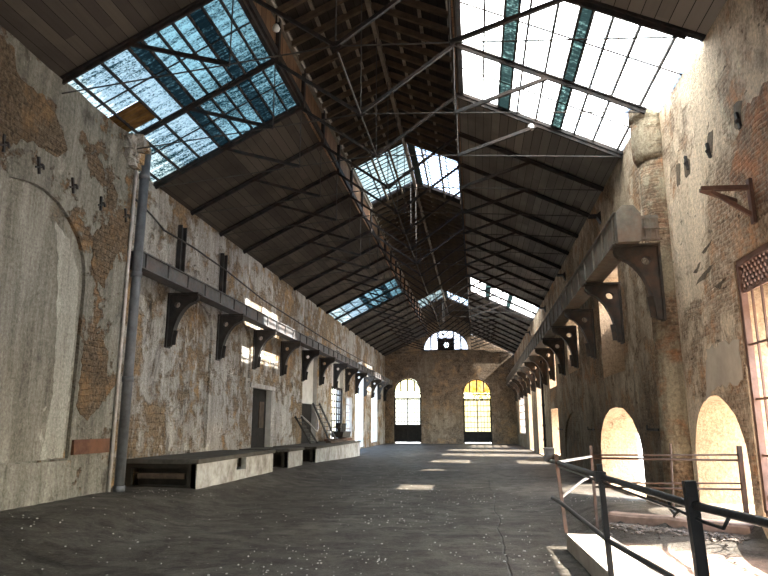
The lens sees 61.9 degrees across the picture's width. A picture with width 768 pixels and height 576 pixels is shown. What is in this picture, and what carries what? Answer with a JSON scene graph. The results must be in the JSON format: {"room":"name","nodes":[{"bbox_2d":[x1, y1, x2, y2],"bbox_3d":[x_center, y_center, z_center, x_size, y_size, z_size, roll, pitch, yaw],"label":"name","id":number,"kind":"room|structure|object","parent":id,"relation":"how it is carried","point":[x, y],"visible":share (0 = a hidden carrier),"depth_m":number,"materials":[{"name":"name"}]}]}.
{"room":"abandoned factory hall","nodes":[
{"label":"abandoned factory hall","id":0,"kind":"room"},
{"bbox_2d":[0,25,151,510],"bbox_3d":[-7.262,-1.026,5.340,1.418,8.534,17.885,-2,-12,8],"label":"wall","id":1,"kind":"structure","parent":0,"point":[63,258],"depth_m":11.68,"materials":[{"name":"grey paint"}]},
{"bbox_2d":[0,134,10,151],"bbox_3d":[-6.160,-2.357,10.403,0.109,0.296,0.143,-2,-12,8],"label":"wall hook","id":2,"kind":"object","parent":1,"relation":"attached to","point":[5,143],"visible":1,"depth_m":10.40,"materials":[{"name":"black metal"}]},
{"bbox_2d":[35,157,44,173],"bbox_3d":[-6.038,-2.158,11.241,0.109,0.300,0.143,-2,-12,8],"label":"wall hook","id":3,"kind":"object","parent":1,"relation":"attached to","point":[39,166],"visible":1,"depth_m":11.23,"materials":[{"name":"black metal"}]},
{"bbox_2d":[70,177,78,193],"bbox_3d":[-5.901,-1.955,12.190,0.109,0.300,0.143,-2,-12,8],"label":"wall hook","id":4,"kind":"object","parent":1,"relation":"attached to","point":[73,186],"visible":1,"depth_m":12.18,"materials":[{"name":"black metal"}]},
{"bbox_2d":[71,438,109,454],"bbox_3d":[-5.722,3.095,12.510,0.072,0.281,1.207,-2,-12,8],"label":"plate","id":5,"kind":"object","parent":1,"relation":"attached to","point":[82,446],"visible":1,"depth_m":12.42,"materials":[{"name":"metal"}]},
{"bbox_2d":[98,196,105,210],"bbox_3d":[-5.769,-1.732,13.094,0.109,0.295,0.143,-2,-12,8],"label":"wall hook","id":6,"kind":"object","parent":1,"relation":"attached to","point":[102,203],"visible":1,"depth_m":13.09,"materials":[{"name":"black metal"}]},
{"bbox_2d":[107,169,137,491],"bbox_3d":[-5.609,0.763,13.763,0.065,7.050,0.065,-7,-14,30],"label":"conduit","id":7,"kind":"object","parent":1,"relation":"attached to","point":[136,171],"visible":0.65,"depth_m":13.69,"materials":[{"name":"grey metal"}]},
{"bbox_2d":[112,152,150,491],"bbox_3d":[-5.489,0.683,13.990,0.244,7.800,0.250,-2,-12,8],"label":"downpipe","id":8,"kind":"object","parent":1,"relation":"attached to","point":[127,381],"visible":0.86,"depth_m":13.87,"materials":[{"name":"grey metal"}]},
{"bbox_2d":[60,0,687,93],"bbox_3d":[-0.899,-5.587,11.489,11.609,3.779,0.130,-2,-12,10],"label":"roof truss","id":9,"kind":"object","parent":1,"relation":"attached to","point":[674,32],"visible":0.93,"depth_m":11.18,"materials":[{"name":"metal"}]},
{"bbox_2d":[136,0,646,148],"bbox_3d":[-0.546,-5.066,13.929,11.609,3.779,0.130,-2,-12,10],"label":"roof truss","id":10,"kind":"object","parent":1,"relation":"attached to","point":[544,76],"visible":0.88,"depth_m":13.58,"materials":[{"name":"metal"}]},
{"bbox_2d":[337,51,447,346],"bbox_3d":[2.388,0.550,33.595,0.044,0.038,45.920,-2,-12,8],"label":"rod","id":11,"kind":"object","parent":10,"relation":"attached to","point":[338,54],"visible":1,"depth_m":15.58,"materials":[{"name":"metal"}]},
{"bbox_2d":[0,0,426,355],"bbox_3d":[-2.536,-1.260,27.738,4.142,2.051,63.924,-2,-12,8],"label":"ceiling","id":12,"kind":"structure","parent":0,"point":[64,35],"depth_m":18.97,"materials":[{"name":"brown wood"}]},
{"bbox_2d":[60,0,300,185],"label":"window","id":13,"kind":"structure","parent":12,"relation":"attached to","point":[206,31],"depth_m":13.76,"materials":[{"name":"glass"}]},
{"bbox_2d":[327,279,403,323],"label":"window","id":14,"kind":"structure","parent":12,"relation":"attached to","point":[393,283],"depth_m":37.40,"materials":[{"name":"glass"}]},
{"bbox_2d":[111,172,384,487],"bbox_3d":[-3.274,5.586,35.941,0.450,8.368,45.400,-2,-12,8],"label":"wall","id":15,"kind":"structure","parent":0,"point":[184,399],"depth_m":20.48,"materials":[{"name":"paint"}]},
{"bbox_2d":[164,292,202,348],"bbox_3d":[-5.355,0.868,17.111,0.860,1.460,0.300,-2,-12,8],"label":"wall bracket","id":16,"kind":"object","parent":15,"relation":"attached to","point":[174,314],"visible":1,"depth_m":17.12,"materials":[{"name":"black metal"}]},
{"bbox_2d":[215,314,246,360],"bbox_3d":[-4.877,1.575,20.423,0.860,1.460,0.300,-2,-12,8],"label":"wall bracket","id":17,"kind":"object","parent":15,"relation":"attached to","point":[233,320],"visible":1,"depth_m":20.44,"materials":[{"name":"black metal"}]},
{"bbox_2d":[250,382,275,447],"bbox_3d":[-4.782,4.968,24.416,0.355,2.529,2.915,-2,-12,8],"label":"door","id":18,"kind":"structure","parent":15,"relation":"in","point":[259,390],"depth_m":24.67,"materials":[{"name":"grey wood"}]},
{"bbox_2d":[252,329,278,369],"bbox_3d":[-4.398,2.281,23.735,0.860,1.460,0.300,-2,-12,8],"label":"wall bracket","id":19,"kind":"object","parent":15,"relation":"attached to","point":[267,334],"visible":1,"depth_m":23.74,"materials":[{"name":"black metal"}]},
{"bbox_2d":[280,341,302,375],"bbox_3d":[-3.919,2.987,27.047,0.860,1.460,0.300,-2,-12,8],"label":"wall bracket","id":20,"kind":"object","parent":15,"relation":"attached to","point":[292,345],"visible":1,"depth_m":27.06,"materials":[{"name":"black metal"}]},
{"bbox_2d":[301,403,311,442],"bbox_3d":[-3.996,5.143,31.640,0.155,5.000,2.815,-2,-12,8],"label":"door","id":21,"kind":"structure","parent":15,"relation":"in","point":[306,408],"depth_m":31.75,"materials":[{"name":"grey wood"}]},
{"bbox_2d":[301,411,318,431],"bbox_3d":[-3.467,6.338,30.448,0.448,1.041,2.457,-2,-12,8],"label":"rope","id":22,"kind":"object","parent":15,"relation":"hanging from","point":[304,418],"visible":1,"depth_m":30.53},
{"bbox_2d":[301,350,320,381],"bbox_3d":[-3.441,3.694,30.359,0.860,1.460,0.300,-2,-12,8],"label":"wall bracket","id":23,"kind":"object","parent":15,"relation":"attached to","point":[312,354],"visible":1,"depth_m":30.37,"materials":[{"name":"black metal"}]},
{"bbox_2d":[319,357,336,385],"bbox_3d":[-2.962,4.400,33.670,0.860,1.460,0.300,-2,-12,8],"label":"wall bracket","id":24,"kind":"object","parent":15,"relation":"attached to","point":[328,360],"visible":1,"depth_m":33.69,"materials":[{"name":"black metal"}]},
{"bbox_2d":[331,386,341,438],"bbox_3d":[-2.857,7.418,37.659,0.120,3.120,3.320,-2,-12,8],"label":"window","id":25,"kind":"structure","parent":15,"relation":"in","point":[339,401],"depth_m":38.01,"materials":[{"name":"glass"}]},
{"bbox_2d":[333,363,348,388],"bbox_3d":[-2.483,5.106,36.982,0.860,1.460,0.300,-2,-12,8],"label":"wall bracket","id":26,"kind":"object","parent":15,"relation":"attached to","point":[341,366],"visible":1,"depth_m":37.00,"materials":[{"name":"black metal"}]},
{"bbox_2d":[346,397,349,430],"bbox_3d":[-2.395,8.271,41.179,0.080,2.580,1.980,-2,-12,8],"label":"window","id":27,"kind":"structure","parent":15,"relation":"in","point":[347,404],"depth_m":41.67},
{"bbox_2d":[345,368,358,391],"bbox_3d":[-2.005,5.813,40.294,0.860,1.460,0.300,-2,-12,8],"label":"wall bracket","id":28,"kind":"object","parent":15,"relation":"attached to","point":[352,371],"visible":1,"depth_m":40.31,"materials":[{"name":"black metal"}]},
{"bbox_2d":[355,373,367,394],"bbox_3d":[-1.526,6.519,43.606,0.860,1.460,0.300,-2,-12,8],"label":"wall bracket","id":29,"kind":"object","parent":15,"relation":"attached to","point":[362,375],"visible":1,"depth_m":43.62,"materials":[{"name":"black metal"}]},
{"bbox_2d":[364,376,375,396],"bbox_3d":[-1.047,7.226,46.918,0.860,1.460,0.300,-2,-12,8],"label":"wall bracket","id":30,"kind":"object","parent":15,"relation":"attached to","point":[369,378],"visible":0.98,"depth_m":46.93,"materials":[{"name":"black metal"}]},
{"bbox_2d":[371,380,381,398],"bbox_3d":[-0.569,7.932,50.230,0.860,1.460,0.300,-2,-12,8],"label":"wall bracket","id":31,"kind":"object","parent":15,"relation":"attached to","point":[376,382],"visible":0.97,"depth_m":50.23,"materials":[{"name":"black metal"}]},
{"bbox_2d":[378,382,387,399],"bbox_3d":[-0.090,8.638,53.542,0.860,1.460,0.300,-2,-12,8],"label":"wall bracket","id":32,"kind":"object","parent":15,"relation":"attached to","point":[383,384],"visible":0.96,"depth_m":53.55,"materials":[{"name":"black metal"}]},
{"bbox_2d":[154,38,621,188],"bbox_3d":[-0.243,-4.618,16.031,11.609,3.779,0.130,-2,-12,10],"label":"roof truss","id":33,"kind":"object","parent":15,"relation":"attached to","point":[228,147],"visible":0.96,"depth_m":15.72,"materials":[{"name":"metal"}]},
{"bbox_2d":[383,385,392,401],"bbox_3d":[0.389,9.345,56.853,0.860,1.460,0.300,-2,-12,8],"label":"wall bracket","id":34,"kind":"object","parent":15,"relation":"attached to","point":[388,387],"visible":0.94,"depth_m":56.85,"materials":[{"name":"black metal"}]},
{"bbox_2d":[190,82,603,215],"bbox_3d":[0.061,-4.170,18.132,11.609,3.779,0.130,-2,-12,10],"label":"roof truss","id":35,"kind":"object","parent":15,"relation":"attached to","point":[526,160],"visible":0.96,"depth_m":17.82,"materials":[{"name":"metal"}]},
{"bbox_2d":[219,117,589,236],"bbox_3d":[0.365,-3.722,20.233,11.609,3.779,0.130,-2,-12,10],"label":"roof truss","id":36,"kind":"object","parent":15,"relation":"attached to","point":[585,214],"visible":0.89,"depth_m":19.92,"materials":[{"name":"metal"}]},
{"bbox_2d":[243,145,578,253],"bbox_3d":[0.668,-3.273,22.335,11.609,3.779,0.130,-2,-12,10],"label":"roof truss","id":37,"kind":"object","parent":15,"relation":"attached to","point":[467,191],"visible":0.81,"depth_m":22.06,"materials":[{"name":"metal"}]},
{"bbox_2d":[263,172,568,267],"bbox_3d":[0.972,-2.825,24.436,11.609,3.779,0.130,-2,-12,10],"label":"roof truss","id":38,"kind":"object","parent":15,"relation":"attached to","point":[512,230],"visible":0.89,"depth_m":24.16,"materials":[{"name":"metal"}]},
{"bbox_2d":[279,189,560,279],"bbox_3d":[1.276,-2.377,26.538,11.609,3.779,0.130,-2,-12,10],"label":"roof truss","id":39,"kind":"object","parent":15,"relation":"attached to","point":[511,247],"visible":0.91,"depth_m":26.29,"materials":[{"name":"metal"}]},
{"bbox_2d":[293,224,554,290],"bbox_3d":[1.580,-1.929,28.639,11.609,3.779,0.130,-2,-12,10],"label":"roof truss","id":40,"kind":"object","parent":15,"relation":"attached to","point":[377,245],"visible":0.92,"depth_m":28.40,"materials":[{"name":"metal"}]},
{"bbox_2d":[306,237,548,299],"bbox_3d":[1.883,-1.481,30.740,11.609,3.779,0.130,-2,-12,10],"label":"roof truss","id":41,"kind":"object","parent":15,"relation":"attached to","point":[468,255],"visible":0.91,"depth_m":30.43,"materials":[{"name":"metal"}]},
{"bbox_2d":[316,246,544,307],"bbox_3d":[2.187,-1.033,32.842,11.609,3.779,0.130,-2,-12,10],"label":"roof truss","id":42,"kind":"object","parent":15,"relation":"attached to","point":[469,266],"visible":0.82,"depth_m":32.56,"materials":[{"name":"metal"}]},
{"bbox_2d":[326,260,539,313],"bbox_3d":[2.491,-0.584,34.943,11.609,3.779,0.130,-2,-12,10],"label":"roof truss","id":43,"kind":"object","parent":15,"relation":"attached to","point":[395,277],"visible":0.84,"depth_m":34.73,"materials":[{"name":"metal"}]},
{"bbox_2d":[334,255,536,319],"bbox_3d":[2.795,-0.136,37.044,11.609,3.779,0.130,-2,-12,10],"label":"roof truss","id":44,"kind":"object","parent":15,"relation":"attached to","point":[392,289],"visible":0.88,"depth_m":36.76,"materials":[{"name":"metal"}]},
{"bbox_2d":[342,279,532,325],"bbox_3d":[3.098,0.312,39.146,11.609,3.779,0.130,-2,-12,10],"label":"roof truss","id":45,"kind":"object","parent":15,"relation":"attached to","point":[495,303],"visible":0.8,"depth_m":38.92,"materials":[{"name":"metal"}]},
{"bbox_2d":[348,284,529,330],"bbox_3d":[3.402,0.760,41.247,11.609,3.779,0.130,-2,-12,10],"label":"roof truss","id":46,"kind":"object","parent":15,"relation":"attached to","point":[407,299],"visible":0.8,"depth_m":41.07,"materials":[{"name":"metal"}]},
{"bbox_2d":[355,292,526,335],"bbox_3d":[3.706,1.208,43.349,11.609,3.779,0.130,-2,-12,10],"label":"roof truss","id":47,"kind":"object","parent":15,"relation":"attached to","point":[403,309],"visible":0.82,"depth_m":43.05,"materials":[{"name":"metal"}]},
{"bbox_2d":[360,298,524,338],"bbox_3d":[4.009,1.657,45.450,11.609,3.779,0.130,-2,-12,10],"label":"roof truss","id":48,"kind":"object","parent":15,"relation":"attached to","point":[496,322],"visible":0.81,"depth_m":45.17,"materials":[{"name":"metal"}]},
{"bbox_2d":[365,297,522,342],"bbox_3d":[4.313,2.105,47.551,11.609,3.779,0.130,-2,-12,10],"label":"roof truss","id":49,"kind":"object","parent":15,"relation":"attached to","point":[391,329],"visible":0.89,"depth_m":47.41,"materials":[{"name":"metal"}]},
{"bbox_2d":[370,309,520,346],"bbox_3d":[4.617,2.553,49.653,11.609,3.779,0.130,-2,-12,10],"label":"roof truss","id":50,"kind":"object","parent":15,"relation":"attached to","point":[419,309],"visible":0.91,"depth_m":49.40,"materials":[{"name":"metal"}]},
{"bbox_2d":[374,314,518,349],"bbox_3d":[4.921,3.001,51.754,11.609,3.779,0.130,-2,-12,10],"label":"roof truss","id":51,"kind":"object","parent":15,"relation":"attached to","point":[421,325],"visible":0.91,"depth_m":51.63,"materials":[{"name":"metal"}]},
{"bbox_2d":[378,316,516,351],"bbox_3d":[5.224,3.449,53.855,11.609,3.779,0.130,-2,-12,10],"label":"roof truss","id":52,"kind":"object","parent":15,"relation":"attached to","point":[423,329],"visible":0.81,"depth_m":53.57,"materials":[{"name":"metal"}]},
{"bbox_2d":[382,312,515,354],"bbox_3d":[5.528,3.897,55.957,11.609,3.779,0.130,-2,-12,10],"label":"roof truss","id":53,"kind":"object","parent":15,"relation":"attached to","point":[447,312],"visible":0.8,"depth_m":55.89,"materials":[{"name":"metal"}]},
{"bbox_2d":[245,0,470,334],"bbox_3d":[1.478,-3.266,27.642,4.432,2.071,63.800,-2,-12,8],"label":"ceiling","id":54,"kind":"structure","parent":0,"point":[323,67],"depth_m":18.38,"materials":[{"name":"metal"}]},
{"bbox_2d":[272,15,279,32],"bbox_3d":[-2.379,-5.845,14.137,0.171,0.410,0.180,-2,-12,8],"label":"lamp","id":55,"kind":"object","parent":54,"relation":"attached to","point":[275,28],"visible":0.98,"depth_m":14.06,"materials":[{"name":"white glass"}]},
{"bbox_2d":[353,142,412,205],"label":"window","id":56,"kind":"structure","parent":54,"relation":"attached to","point":[367,182],"depth_m":24.75,"materials":[{"name":"glass"}]},
{"bbox_2d":[418,290,442,308],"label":"window","id":57,"kind":"structure","parent":54,"relation":"attached to","point":[439,291],"depth_m":49.38,"materials":[{"name":"glass"}]},
{"bbox_2d":[406,142,459,199],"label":"window","id":58,"kind":"structure","parent":54,"relation":"attached to","point":[411,148],"depth_m":24.76,"materials":[{"name":"glass"}]},
{"bbox_2d":[443,290,467,305],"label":"window","id":59,"kind":"structure","parent":54,"relation":"attached to","point":[446,294],"depth_m":49.59,"materials":[{"name":"glass"}]},
{"bbox_2d":[0,443,767,575],"bbox_3d":[1.612,7.003,25.691,13.750,0.332,64.300,-2,-12,8],"label":"floor","id":60,"kind":"structure","parent":0,"point":[195,541],"depth_m":10.14,"materials":[{"name":"concrete"}]},
{"bbox_2d":[125,450,275,488],"bbox_3d":[-4.678,4.864,17.289,1.801,0.760,5.722,-2,-12,8],"label":"platform","id":61,"kind":"object","parent":60,"relation":"on","point":[196,470],"visible":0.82,"depth_m":14.98,"materials":[{"name":"grey concrete"}]},
{"bbox_2d":[239,447,304,467],"bbox_3d":[-3.929,6.007,22.514,1.799,0.742,1.922,-2,-12,8],"label":"plinth","id":62,"kind":"object","parent":60,"relation":"on","point":[285,457],"visible":0.46,"depth_m":21.93,"materials":[{"name":"grey concrete"}]},
{"bbox_2d":[295,416,317,443],"bbox_3d":[-3.498,6.405,28.878,1.283,1.219,0.568,6,-13,-25],"label":"ladder","id":63,"kind":"object","parent":60,"relation":"on","point":[296,418],"visible":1,"depth_m":28.87,"materials":[{"name":"black metal"}]},
{"bbox_2d":[12,458,620,575],"bbox_3d":[0.546,5.262,17.536,10.506,0.343,31.791,-2,-12,8],"label":"chips","id":64,"kind":"object","parent":60,"relation":"on","point":[367,458],"visible":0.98,"depth_m":9.12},
{"bbox_2d":[273,441,360,462],"bbox_3d":[-2.840,7.700,30.053,1.792,0.817,9.922,-2,-12,8],"label":"plinth","id":65,"kind":"object","parent":60,"relation":"on","point":[322,451],"visible":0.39,"depth_m":27.97,"materials":[{"name":"grey concrete"}]},
{"bbox_2d":[312,403,335,438],"bbox_3d":[-2.982,6.821,32.507,0.336,1.921,2.084,-9,-15,37],"label":"ladder","id":66,"kind":"object","parent":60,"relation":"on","point":[314,405],"visible":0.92,"depth_m":32.36,"materials":[{"name":"black metal"}]},
{"bbox_2d":[543,447,554,460],"bbox_3d":[7.592,7.671,29.485,0.455,0.604,0.660,-2,-12,8],"label":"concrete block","id":67,"kind":"object","parent":60,"relation":"on","point":[548,452],"visible":0.89,"depth_m":29.21,"materials":[{"name":"grey concrete"}]},
{"bbox_2d":[566,534,661,575],"bbox_3d":[2.404,2.724,5.243,0.635,0.240,6.970,-1,-12,6],"label":"coping slab","id":68,"kind":"object","parent":60,"relation":"on","point":[593,545],"visible":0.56,"depth_m":7.24,"materials":[{"name":"concrete"}]},
{"bbox_2d":[549,454,767,575],"bbox_3d":[2.279,2.269,5.774,0.678,1.274,7.771,-2,-12,7],"label":"handrail","id":69,"kind":"object","parent":60,"relation":"on","point":[693,507],"visible":1,"depth_m":4.90,"materials":[{"name":"black metal"}]},
{"bbox_2d":[589,443,748,534],"bbox_3d":[4.069,2.924,9.236,2.043,1.334,0.250,-5,-13,24],"label":"guard rail","id":70,"kind":"object","parent":60,"relation":"on","point":[739,454],"visible":0.89,"depth_m":9.15,"materials":[{"name":"brown metal"}]},
{"bbox_2d":[609,522,750,545],"bbox_3d":[3.996,3.451,8.940,1.962,0.154,0.536,-10,-16,39],"label":"rubble","id":71,"kind":"object","parent":60,"relation":"on","point":[730,537],"visible":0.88,"depth_m":8.98,"materials":[{"name":"grey stone"}]},
{"bbox_2d":[608,511,753,534],"bbox_3d":[4.247,3.509,9.240,1.924,0.392,0.285,-10,-16,39],"label":"stone curb","id":72,"kind":"object","parent":60,"relation":"on","point":[739,528],"visible":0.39,"depth_m":9.24,"materials":[{"name":"brown stone"}]},
{"bbox_3d":[-2.594,8.076,34.124,0.290,0.100,3.903,-2,-12,8],"label":"plank","id":73,"kind":"object","parent":60,"relation":"on","visible":0},
{"bbox_2d":[332,423,350,437],"bbox_3d":[-2.312,7.628,34.227,0.642,0.812,2.463,-2,-12,8],"label":"machine","id":74,"kind":"object","parent":73,"relation":"on","point":[341,432],"visible":0.99,"depth_m":33.63,"materials":[{"name":"black metal"}]},
{"bbox_2d":[385,315,517,443],"bbox_3d":[5.881,8.292,57.575,12.200,12.100,0.820,-2,-12,8],"label":"wall","id":75,"kind":"structure","parent":0,"point":[442,376],"depth_m":57.10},
{"bbox_2d":[130,251,392,384],"bbox_3d":[-2.489,3.978,36.124,0.370,0.390,44.810,-2,-12,8],"label":"girder","id":76,"kind":"object","parent":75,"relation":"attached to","point":[153,268],"visible":0.83,"depth_m":19.55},
{"bbox_2d":[175,225,186,271],"bbox_3d":[-5.422,-0.949,17.818,0.600,1.610,0.320,-2,-12,8],"label":"stub","id":77,"kind":"object","parent":76,"relation":"on","point":[182,232],"visible":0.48,"depth_m":17.86,"materials":[{"name":"black metal"}]},
{"bbox_2d":[219,253,227,293],"bbox_3d":[-4.995,-0.319,20.772,0.600,1.610,0.320,-2,-12,8],"label":"stub","id":78,"kind":"object","parent":76,"relation":"on","point":[223,258],"visible":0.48,"depth_m":20.80,"materials":[{"name":"black metal"}]},
{"bbox_2d":[135,199,372,366],"bbox_3d":[-3.418,2.021,32.848,0.050,0.893,36.504,-2,-12,8],"label":"cable","id":79,"kind":"object","parent":78,"relation":"attached to","point":[136,200],"visible":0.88,"depth_m":21.10,"materials":[{"name":"grey metal"}]},
{"bbox_2d":[394,378,421,442],"bbox_3d":[2.131,10.993,57.448,2.476,5.704,0.320,-2,-12,8],"label":"door","id":80,"kind":"structure","parent":75,"relation":"in","point":[407,411],"depth_m":57.38,"materials":[{"name":"glass"}]},
{"bbox_2d":[423,330,468,350],"bbox_3d":[5.628,4.746,58.327,4.220,1.970,0.120,-2,-12,8],"label":"window","id":81,"kind":"structure","parent":75,"relation":"in","point":[459,345],"depth_m":58.30,"materials":[{"name":"glass"}]},
{"bbox_2d":[463,379,492,443],"bbox_3d":[8.255,10.867,56.590,2.505,5.593,0.320,-2,-12,8],"label":"door","id":82,"kind":"structure","parent":75,"relation":"in","point":[477,413],"depth_m":56.54,"materials":[{"name":"glass"}]},
{"bbox_2d":[332,431,644,481],"bbox_3d":[7.698,13.091,52.892,180.000,0.001,230.000,-2,-12,8],"label":"ground","id":83,"kind":"structure","parent":0,"point":[641,465],"depth_m":42.91,"materials":[{"name":"white"}]},
{"bbox_2d":[464,393,489,398],"bbox_3d":[10.159,11.345,66.306,6.847,9.034,6.846,-2,-12,8],"label":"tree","id":84,"kind":"object","parent":83,"relation":"on","point":[477,396],"visible":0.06,"depth_m":65.89,"materials":[{"name":"green plant"}]},
{"bbox_2d":[452,0,726,353],"bbox_3d":[5.383,-1.524,26.400,4.022,2.045,63.921,-2,-12,8],"label":"ceiling","id":85,"kind":"structure","parent":0,"point":[699,16],"depth_m":18.90,"materials":[{"name":"brown wood"}]},
{"bbox_2d":[469,277,539,318],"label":"window","id":86,"kind":"structure","parent":85,"relation":"attached to","point":[471,281],"depth_m":36.13,"materials":[{"name":"glass"}]},
{"bbox_2d":[455,0,705,154],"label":"window","id":87,"kind":"structure","parent":85,"relation":"attached to","point":[643,72],"depth_m":12.40,"materials":[{"name":"glass"}]},
{"bbox_2d":[514,137,665,502],"bbox_3d":[8.936,5.211,34.308,1.000,8.420,45.300,-2,-12,8],"label":"wall","id":88,"kind":"structure","parent":0,"point":[613,394],"depth_m":18.03,"materials":[{"name":"beige paint"}]},
{"bbox_2d":[507,384,517,401],"bbox_3d":[10.829,8.861,54.012,0.860,1.460,0.300,-2,-12,8],"label":"wall bracket","id":89,"kind":"object","parent":88,"relation":"attached to","point":[508,385],"visible":0.82,"depth_m":53.96,"materials":[{"name":"brown metal"}]},
{"bbox_2d":[509,382,520,399],"bbox_3d":[10.367,8.180,50.817,0.860,1.460,0.300,-2,-12,8],"label":"wall bracket","id":90,"kind":"object","parent":88,"relation":"attached to","point":[510,383],"visible":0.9,"depth_m":50.75,"materials":[{"name":"brown metal"}]},
{"bbox_2d":[511,379,523,398],"bbox_3d":[9.905,7.498,47.621,0.860,1.460,0.300,-2,-12,8],"label":"wall bracket","id":91,"kind":"object","parent":88,"relation":"attached to","point":[520,387],"visible":0.9,"depth_m":47.57,"materials":[{"name":"brown metal"}]},
{"bbox_2d":[514,375,526,396],"bbox_3d":[9.443,6.817,44.425,0.860,1.460,0.300,-2,-12,8],"label":"wall bracket","id":92,"kind":"object","parent":88,"relation":"attached to","point":[516,377],"visible":0.92,"depth_m":44.37,"materials":[{"name":"brown metal"}]},
{"bbox_2d":[520,396,525,433],"bbox_3d":[10.799,9.612,49.623,0.100,3.300,6.000,-2,-12,8],"label":"window","id":93,"kind":"structure","parent":88,"relation":"in","point":[522,411],"depth_m":50.23,"materials":[{"name":"white glass"}]},
{"bbox_2d":[516,372,530,394],"bbox_3d":[8.981,6.135,41.230,0.860,1.460,0.300,-2,-12,8],"label":"wall bracket","id":94,"kind":"object","parent":88,"relation":"attached to","point":[521,374],"visible":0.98,"depth_m":41.17,"materials":[{"name":"brown metal"}]},
{"bbox_2d":[519,367,535,391],"bbox_3d":[8.519,5.454,38.034,0.860,1.460,0.300,-2,-12,8],"label":"wall bracket","id":95,"kind":"object","parent":88,"relation":"attached to","point":[525,370],"visible":0.97,"depth_m":37.99,"materials":[{"name":"brown metal"}]},
{"bbox_2d":[523,362,540,388],"bbox_3d":[8.057,4.772,34.838,0.860,1.460,0.300,-2,-12,8],"label":"wall bracket","id":96,"kind":"object","parent":88,"relation":"attached to","point":[530,365],"visible":0.96,"depth_m":34.80,"materials":[{"name":"brown metal"}]},
{"bbox_2d":[528,356,547,385],"bbox_3d":[7.596,4.090,31.643,0.860,1.460,0.300,-2,-12,8],"label":"wall bracket","id":97,"kind":"object","parent":88,"relation":"attached to","point":[543,367],"visible":0.98,"depth_m":31.60,"materials":[{"name":"brown metal"}]},
{"bbox_2d":[540,361,546,446],"bbox_3d":[8.091,6.096,32.537,0.162,4.950,0.170,-2,-12,8],"label":"downpipe","id":98,"kind":"object","parent":88,"relation":"attached to","point":[542,392],"visible":0.83,"depth_m":32.46,"materials":[{"name":"black metal"}]},
{"bbox_2d":[534,348,555,380],"bbox_3d":[7.134,3.409,28.447,0.860,1.460,0.300,-2,-12,8],"label":"wall bracket","id":99,"kind":"object","parent":88,"relation":"attached to","point":[542,352],"visible":0.97,"depth_m":28.41,"materials":[{"name":"brown metal"}]},
{"bbox_2d":[541,338,565,375],"bbox_3d":[6.672,2.727,25.252,0.860,1.460,0.300,-2,-12,8],"label":"wall bracket","id":100,"kind":"object","parent":88,"relation":"attached to","point":[559,352],"visible":0.98,"depth_m":25.22,"materials":[{"name":"brown metal"}]},
{"bbox_2d":[550,325,578,368],"bbox_3d":[6.210,2.046,22.056,0.860,1.460,0.300,-2,-12,8],"label":"wall bracket","id":101,"kind":"object","parent":88,"relation":"attached to","point":[561,331],"visible":1,"depth_m":22.02,"materials":[{"name":"brown metal"}]},
{"bbox_2d":[562,309,596,358],"bbox_3d":[5.748,1.364,18.860,0.860,1.460,0.300,-2,-12,8],"label":"wall bracket","id":102,"kind":"object","parent":88,"relation":"attached to","point":[575,315],"visible":1,"depth_m":18.83,"materials":[{"name":"brown metal"}]},
{"bbox_2d":[506,205,659,385],"bbox_3d":[7.946,3.539,34.188,0.790,0.720,46.060,-2,-12,8],"label":"girder","id":103,"kind":"object","parent":88,"relation":"attached to","point":[626,225],"visible":0.83,"depth_m":14.38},
{"bbox_2d":[588,211,600,223],"bbox_3d":[5.738,-1.904,17.442,0.300,0.340,0.220,-2,-12,8],"label":"cleat","id":104,"kind":"object","parent":88,"relation":"attached to","point":[597,217],"visible":1,"depth_m":17.36,"materials":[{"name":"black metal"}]},
{"bbox_2d":[581,282,624,343],"bbox_3d":[5.237,0.610,15.326,0.860,1.460,0.300,-2,-12,8],"label":"wall bracket","id":105,"kind":"object","parent":88,"relation":"attached to","point":[613,306],"visible":1,"depth_m":15.29,"materials":[{"name":"brown metal"}]},
{"bbox_2d":[659,0,767,538],"bbox_3d":[4.720,-1.302,3.416,1.012,8.272,17.400,-2,-12,8],"label":"wall","id":106,"kind":"structure","parent":0,"point":[727,74],"depth_m":9.88,"materials":[{"name":"beige paint"}]},
{"bbox_2d":[609,243,666,321],"bbox_3d":[4.761,-0.092,12.033,0.860,1.460,0.300,-2,-12,8],"label":"wall bracket","id":107,"kind":"object","parent":106,"relation":"attached to","point":[651,274],"visible":1,"depth_m":12.00,"materials":[{"name":"brown metal"}]},
{"bbox_2d":[628,108,693,506],"bbox_3d":[5.351,0.349,12.184,0.760,8.300,0.760,-2,-12,8],"label":"pilaster","id":108,"kind":"object","parent":106,"relation":"attached to","point":[645,131],"depth_m":11.88,"materials":[{"name":"brown brick"}]},
{"bbox_2d":[705,143,711,157],"bbox_3d":[5.080,-2.155,10.029,0.090,0.269,0.100,0,-12,-1],"label":"wall hook","id":109,"kind":"object","parent":106,"relation":"attached to","point":[707,150],"visible":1,"depth_m":10.01,"materials":[{"name":"black metal"}]},
{"bbox_2d":[699,178,757,224],"bbox_3d":[4.666,-1.095,8.815,0.648,0.620,0.626,-2,-12,8],"label":"bracket","id":110,"kind":"object","parent":106,"relation":"attached to","point":[708,190],"visible":1,"depth_m":8.58,"materials":[{"name":"brown metal"}]},
{"bbox_2d":[734,112,741,128],"bbox_3d":[4.918,-2.327,8.891,0.090,0.269,0.100,0,-12,-1],"label":"wall hook","id":111,"kind":"object","parent":106,"relation":"attached to","point":[737,121],"visible":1,"depth_m":8.87,"materials":[{"name":"black metal"}]},
{"bbox_2d":[735,242,767,516],"bbox_3d":[4.857,0.952,7.098,0.085,3.485,3.685,-2,-12,8],"label":"window","id":112,"kind":"structure","parent":106,"relation":"in","point":[752,269],"depth_m":8.71,"materials":[{"name":"brown metal"}]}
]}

